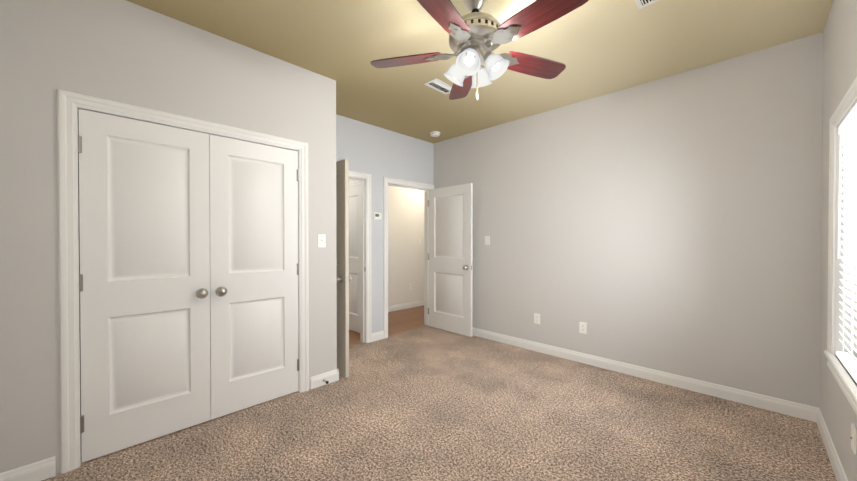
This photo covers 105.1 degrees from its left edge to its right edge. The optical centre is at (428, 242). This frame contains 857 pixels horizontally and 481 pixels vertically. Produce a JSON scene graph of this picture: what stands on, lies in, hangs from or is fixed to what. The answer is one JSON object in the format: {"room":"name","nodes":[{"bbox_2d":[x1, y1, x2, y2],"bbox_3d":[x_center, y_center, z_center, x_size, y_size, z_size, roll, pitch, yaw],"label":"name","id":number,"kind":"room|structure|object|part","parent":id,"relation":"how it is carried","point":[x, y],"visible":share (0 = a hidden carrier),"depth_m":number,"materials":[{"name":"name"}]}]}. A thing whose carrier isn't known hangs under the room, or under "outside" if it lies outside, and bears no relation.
{"room":"empty bedroom","nodes":[
{"label":"empty bedroom","id":0,"kind":"room"},
{"bbox_2d":[0,0,336,473],"bbox_3d":[-1.551,-0.101,2.348,0.120,2.720,1.910,0,1,45],"label":"wall","id":1,"kind":"structure","parent":0,"point":[125,52],"depth_m":1.84,"materials":[{"name":"grey paint"}]},
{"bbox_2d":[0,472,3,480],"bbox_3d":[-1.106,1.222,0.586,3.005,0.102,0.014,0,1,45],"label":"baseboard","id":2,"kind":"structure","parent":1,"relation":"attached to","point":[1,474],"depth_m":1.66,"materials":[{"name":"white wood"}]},
{"bbox_2d":[78,109,210,461],"bbox_3d":[-1.740,0.246,2.062,0.112,2.005,0.632,0,1,45],"label":"closet door","id":3,"kind":"structure","parent":1,"relation":"in","point":[144,274],"depth_m":2.05,"materials":[{"name":"white wood"}]},
{"bbox_2d":[57,89,308,473],"bbox_3d":[-1.559,0.210,2.330,0.141,2.097,1.410,0,1,45],"label":"trim","id":4,"kind":"structure","parent":1,"relation":"attached to","point":[70,104],"depth_m":1.83,"materials":[{"name":"white wood"}]},
{"bbox_2d":[209,134,299,419],"bbox_3d":[-1.292,0.243,2.514,0.112,2.005,0.632,0,1,45],"label":"closet door","id":5,"kind":"structure","parent":1,"relation":"in","point":[253,218],"depth_m":2.50,"materials":[{"name":"white wood"}]},
{"bbox_2d":[318,234,325,247],"bbox_3d":[-0.933,-0.016,2.877,0.018,0.116,0.072,0,1,45],"label":"light switch","id":6,"kind":"object","parent":1,"relation":"attached to","point":[321,240],"visible":1,"depth_m":2.88,"materials":[{"name":"white plastic"}]},
{"bbox_2d":[320,369,338,381],"bbox_3d":[-1.081,1.201,3.247,0.729,0.102,0.014,0,1,45],"label":"baseboard","id":7,"kind":"structure","parent":1,"relation":"attached to","point":[334,374],"depth_m":2.95,"materials":[{"name":"white wood"}]},
{"bbox_2d":[336,114,433,332],"bbox_3d":[-1.349,-0.111,3.569,0.120,2.720,3.930,0,1,45],"label":"wall","id":8,"kind":"structure","parent":0,"point":[378,154],"depth_m":4.20,"materials":[{"name":"grey paint"}]},
{"bbox_2d":[336,159,351,377],"bbox_3d":[-1.017,0.237,3.279,0.756,2.005,0.163,0,1,44],"label":"bathroom door","id":9,"kind":"structure","parent":8,"relation":"in","point":[344,278],"depth_m":3.03,"materials":[{"name":"beige wood"}]},
{"bbox_2d":[373,212,381,219],"bbox_3d":[-0.648,-0.338,4.171,0.028,0.092,0.125,0,1,45],"label":"thermostat","id":10,"kind":"object","parent":8,"relation":"attached to","point":[377,216],"visible":1,"depth_m":4.16,"materials":[{"name":"white plastic"}]},
{"bbox_2d":[349,171,433,342],"bbox_3d":[-0.683,0.195,4.245,0.158,2.097,2.045,0,1,45],"label":"door frame","id":11,"kind":"structure","parent":8,"relation":"attached to","point":[364,179],"depth_m":4.14,"materials":[{"name":"white wood"}]},
{"bbox_2d":[428,183,472,336],"bbox_3d":[0.286,0.226,4.568,0.163,2.005,0.796,0,1,-44],"label":"hall door","id":12,"kind":"structure","parent":8,"relation":"in","point":[450,256],"depth_m":4.52,"materials":[{"name":"white wood"}]},
{"bbox_2d":[349,305,425,345],"bbox_3d":[-0.624,1.287,5.198,1.245,0.098,7.490,0,1,45],"label":"floor","id":13,"kind":"structure","parent":0,"point":[405,319],"depth_m":5.16,"materials":[{"name":"brown wood"}]},
{"bbox_2d":[388,185,423,305],"bbox_3d":[-1.024,-0.127,5.582,0.120,2.720,7.490,0,1,45],"label":"wall","id":14,"kind":"structure","parent":0,"point":[405,233],"depth_m":6.10,"materials":[{"name":"white paint"}]},
{"bbox_2d":[388,300,423,311],"bbox_3d":[0.095,1.173,6.630,0.014,0.102,4.200,0,1,45],"label":"baseboard","id":15,"kind":"structure","parent":14,"relation":"attached to","point":[405,306],"depth_m":6.08,"materials":[{"name":"white wood"}]},
{"bbox_2d":[42,325,836,480],"bbox_3d":[0.061,1.310,2.186,3.965,0.100,4.170,0,1,45],"label":"floor carpet","id":16,"kind":"object","parent":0,"point":[426,403],"visible":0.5,"depth_m":2.18,"materials":[{"name":"beige carpet"}]},
{"bbox_2d":[126,0,833,143],"bbox_3d":[0.785,-1.533,3.781,5.210,0.120,7.490,0,1,45],"label":"ceiling","id":17,"kind":"structure","parent":0,"point":[597,48],"depth_m":2.41,"materials":[{"name":"paint"}]},
{"bbox_2d":[430,131,439,136],"bbox_3d":[0.089,-1.456,4.421,0.136,0.044,0.136,0,1,45],"label":"smoke detector","id":18,"kind":"object","parent":17,"relation":"attached to","point":[434,133],"visible":1,"depth_m":4.38,"materials":[{"name":"white plastic"}]},
{"bbox_2d":[424,78,451,94],"bbox_3d":[0.117,-1.463,3.085,0.150,0.008,0.300,0,1,45],"label":"ceiling vent","id":19,"kind":"object","parent":17,"relation":"in","point":[440,86],"visible":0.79,"depth_m":3.07,"materials":[{"name":"white metal"}]},
{"bbox_2d":[370,0,588,99],"bbox_3d":[0.295,-1.145,1.918,1.241,0.624,1.267,0,1,45],"label":"ceiling fan","id":20,"kind":"object","parent":17,"relation":"hanging from","point":[476,37],"visible":1,"depth_m":1.87,"materials":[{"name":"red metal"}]},
{"bbox_3d":[-0.138,-1.138,2.054,0.457,0.007,0.156,0,12,14],"label":"blade","id":21,"kind":"part","parent":20,"relation":"part of","materials":[{"name":"brown wood"}]},
{"bbox_3d":[0.054,-1.135,1.589,0.156,0.007,0.457,14,8,31],"label":"blade","id":22,"kind":"part","parent":20,"relation":"part of","materials":[{"name":"brown wood"}]},
{"bbox_3d":[0.246,-1.141,2.381,0.156,0.007,0.457,-12,1,-4],"label":"blade","id":23,"kind":"part","parent":20,"relation":"part of","materials":[{"name":"brown wood"}]},
{"bbox_3d":[0.675,-1.139,2.117,0.457,0.007,0.156,0,-12,-22],"label":"blade","id":24,"kind":"part","parent":20,"relation":"part of","materials":[{"name":"brown wood"}]},
{"bbox_3d":[0.556,-1.135,1.627,0.156,0.007,0.457,15,-9,-39],"label":"blade","id":25,"kind":"part","parent":20,"relation":"part of","materials":[{"name":"brown wood"}]},
{"bbox_2d":[635,0,659,8],"bbox_3d":[1.295,-1.453,1.851,0.250,0.008,0.300,0,1,45],"label":"ceiling vent","id":26,"kind":"object","parent":17,"relation":"in","point":[642,3],"visible":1,"depth_m":1.99,"materials":[{"name":"white metal"}]},
{"bbox_2d":[434,32,822,407],"bbox_3d":[1.463,-0.112,3.636,4.025,2.720,0.120,0,1,45],"label":"wall","id":27,"kind":"structure","parent":0,"point":[671,224],"depth_m":2.89,"materials":[{"name":"grey paint"}]},
{"bbox_2d":[485,236,489,244],"bbox_3d":[0.756,-0.027,4.240,0.072,0.116,0.018,0,1,45],"label":"light switch","id":28,"kind":"object","parent":27,"relation":"attached to","point":[487,240],"visible":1,"depth_m":4.24,"materials":[{"name":"white plastic"}]},
{"bbox_2d":[534,313,539,323],"bbox_3d":[1.246,0.872,3.769,0.072,0.116,0.008,0,1,45],"label":"electrical outlet","id":29,"kind":"object","parent":27,"relation":"attached to","point":[536,318],"visible":1,"depth_m":3.77,"materials":[{"name":"white plastic"}]},
{"bbox_2d":[579,322,586,333],"bbox_3d":[1.606,0.885,3.414,0.072,0.116,0.008,0,1,45],"label":"electrical outlet","id":30,"kind":"object","parent":27,"relation":"attached to","point":[583,327],"visible":1,"depth_m":3.41,"materials":[{"name":"white plastic"}]},
{"bbox_2d":[472,327,811,420],"bbox_3d":[1.393,1.198,3.621,3.720,0.102,0.014,0,1,45],"label":"baseboard","id":31,"kind":"structure","parent":27,"relation":"attached to","point":[786,407],"depth_m":2.90,"materials":[{"name":"white wood"}]},
{"bbox_2d":[819,0,856,480],"bbox_3d":[1.371,-0.089,0.794,0.160,2.720,4.050,0,1,45],"label":"wall","id":32,"kind":"structure","parent":0,"point":[839,415],"depth_m":1.89,"materials":[{"name":"grey paint"}]},
{"bbox_2d":[812,406,847,480],"bbox_3d":[1.351,1.219,0.909,0.014,0.102,3.930,0,1,45],"label":"baseboard","id":33,"kind":"structure","parent":32,"relation":"attached to","point":[837,467],"depth_m":1.93,"materials":[{"name":"white wood"}]},
{"bbox_2d":[824,77,856,414],"bbox_3d":[2.093,0.003,1.600,0.116,1.475,0.934,0,1,45],"label":"window","id":34,"kind":"structure","parent":32,"relation":"in","point":[845,382],"depth_m":1.90,"materials":[{"name":"white"}]},
{"bbox_2d":[836,104,856,382],"bbox_3d":[2.092,-0.006,1.601,0.052,1.304,0.762,0,1,45],"label":"window blind","id":35,"kind":"object","parent":34,"relation":"attached to","point":[848,131],"visible":1,"depth_m":1.73,"materials":[{"name":"white plastic"}]},
{"bbox_2d":[850,423,855,453],"bbox_3d":[1.954,0.900,1.514,0.014,0.116,0.072,0,1,45],"label":"outlet","id":36,"kind":"object","parent":32,"relation":"attached to","point":[853,437],"visible":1,"depth_m":1.50,"materials":[{"name":"white plastic"}]},
{"bbox_3d":[-1.050,-0.120,4.714,1.065,2.720,0.120,0,1,45],"label":"wall","id":37,"kind":"structure","parent":0,"visible":0},
{"bbox_2d":[349,181,359,187],"bbox_3d":[-1.134,0.191,4.703,0.916,2.097,0.019,0,1,45],"label":"door frame","id":38,"kind":"structure","parent":37,"relation":"attached to","point":[354,183],"depth_m":4.59,"materials":[{"name":"white wood"}]},
{"bbox_2d":[349,185,359,332],"bbox_3d":[-1.166,0.226,4.668,0.770,2.005,0.099,0,1,45],"label":"bathroom door","id":39,"kind":"structure","parent":37,"relation":"in","point":[354,257],"depth_m":4.55,"materials":[{"name":"white wood"}]}
]}

